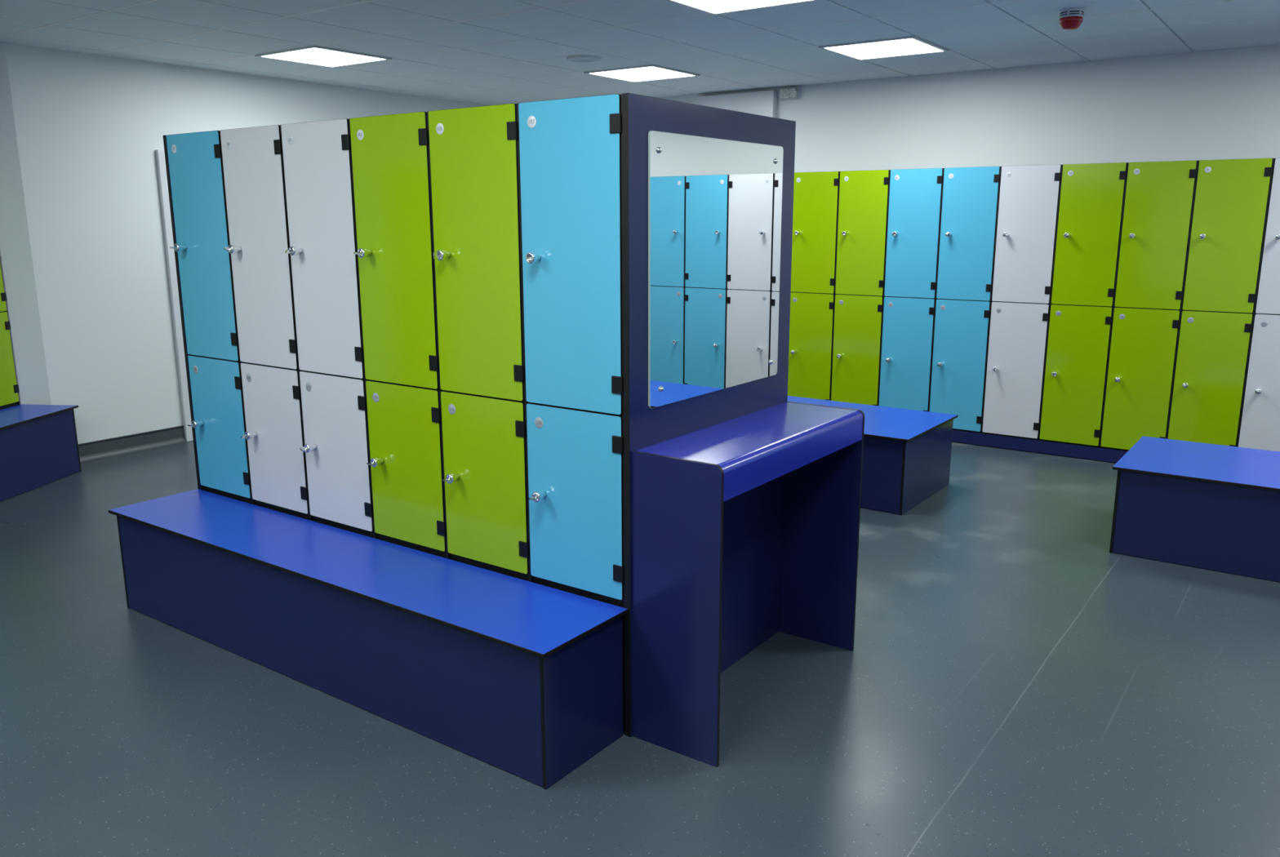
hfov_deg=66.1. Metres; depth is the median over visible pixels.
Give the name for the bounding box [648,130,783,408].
mirror
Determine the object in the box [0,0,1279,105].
ceiling
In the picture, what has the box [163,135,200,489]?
end panel
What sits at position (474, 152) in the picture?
locker
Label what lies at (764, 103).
wall
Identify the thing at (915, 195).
locker
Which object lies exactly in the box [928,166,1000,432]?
locker
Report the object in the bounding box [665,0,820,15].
recessed light
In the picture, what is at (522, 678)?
bench
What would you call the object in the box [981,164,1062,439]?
locker
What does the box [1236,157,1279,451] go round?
locker
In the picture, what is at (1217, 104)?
wall
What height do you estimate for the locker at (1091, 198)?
1.772 m
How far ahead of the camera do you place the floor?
3.05 m
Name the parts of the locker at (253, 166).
door, door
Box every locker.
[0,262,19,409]
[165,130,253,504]
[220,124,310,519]
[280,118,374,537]
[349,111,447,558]
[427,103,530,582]
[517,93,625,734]
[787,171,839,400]
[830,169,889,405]
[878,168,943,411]
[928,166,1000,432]
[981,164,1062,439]
[1038,162,1127,447]
[1099,160,1198,450]
[1166,158,1274,446]
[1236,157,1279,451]
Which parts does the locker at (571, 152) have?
door, door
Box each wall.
[0,43,51,404]
[4,43,488,444]
[659,44,1279,172]
[697,90,777,118]
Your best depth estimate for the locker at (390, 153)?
3.27 m
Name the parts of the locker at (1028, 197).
door, door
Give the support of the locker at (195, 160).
on the floor
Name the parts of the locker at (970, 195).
door, door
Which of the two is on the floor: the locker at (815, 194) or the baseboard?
the locker at (815, 194)
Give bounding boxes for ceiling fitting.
[566,55,601,62]
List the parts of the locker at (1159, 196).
door, door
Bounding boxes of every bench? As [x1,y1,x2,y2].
[0,404,81,502]
[108,488,627,789]
[787,395,958,515]
[1109,435,1279,582]
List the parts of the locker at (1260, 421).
door, door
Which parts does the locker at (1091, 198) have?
door, door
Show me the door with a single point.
(160, 153)
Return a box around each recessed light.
[254,45,391,67]
[583,64,700,82]
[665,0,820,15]
[818,35,949,60]
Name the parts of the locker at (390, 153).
door, door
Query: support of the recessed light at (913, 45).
in the ceiling
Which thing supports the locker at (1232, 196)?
on the floor
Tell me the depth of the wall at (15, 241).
5.97 m
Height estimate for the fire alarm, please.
0.092 m
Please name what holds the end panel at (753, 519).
on the floor
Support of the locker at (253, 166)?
on the floor
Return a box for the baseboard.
[78,425,187,462]
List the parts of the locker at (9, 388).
door, door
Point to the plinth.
(1088, 452)
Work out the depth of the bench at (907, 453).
5.31 m
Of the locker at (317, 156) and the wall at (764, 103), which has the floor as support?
the locker at (317, 156)
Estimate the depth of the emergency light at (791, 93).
7.66 m
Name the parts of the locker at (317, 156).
door, door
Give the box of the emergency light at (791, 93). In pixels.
[779,87,800,100]
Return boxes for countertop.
[635,401,862,502]
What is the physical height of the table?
0.890 m
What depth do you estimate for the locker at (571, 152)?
2.85 m
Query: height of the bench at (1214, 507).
0.418 m
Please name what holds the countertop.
on the table
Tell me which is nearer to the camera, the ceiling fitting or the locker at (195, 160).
the locker at (195, 160)
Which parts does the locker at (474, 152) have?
door, door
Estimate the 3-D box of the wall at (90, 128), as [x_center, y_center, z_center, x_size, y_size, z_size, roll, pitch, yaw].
[-2.421,-1.412,7.858,0.100,2.557,4.580,8,15,35]
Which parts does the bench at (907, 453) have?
seat, panel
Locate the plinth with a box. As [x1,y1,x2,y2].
[951,429,1128,462]
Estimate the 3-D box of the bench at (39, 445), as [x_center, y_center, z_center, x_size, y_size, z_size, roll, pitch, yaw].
[-3.819,0.409,4.485,0.379,0.415,3.380,1,12,5]
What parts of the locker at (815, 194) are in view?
door, door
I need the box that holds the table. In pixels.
[631,401,864,767]
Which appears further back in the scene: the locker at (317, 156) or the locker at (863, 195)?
the locker at (863, 195)
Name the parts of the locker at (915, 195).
door, door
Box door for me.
[155,149,193,441]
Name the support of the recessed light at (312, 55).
in the ceiling
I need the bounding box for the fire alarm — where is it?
[1058,7,1084,31]
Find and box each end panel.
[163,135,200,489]
[622,93,795,737]
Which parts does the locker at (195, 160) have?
door, door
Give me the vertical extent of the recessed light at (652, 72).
0.010 m
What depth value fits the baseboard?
6.63 m
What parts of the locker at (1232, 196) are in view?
door, door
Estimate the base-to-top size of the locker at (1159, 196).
1.772 m
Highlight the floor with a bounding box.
[0,429,1279,856]
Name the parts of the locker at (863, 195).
door, door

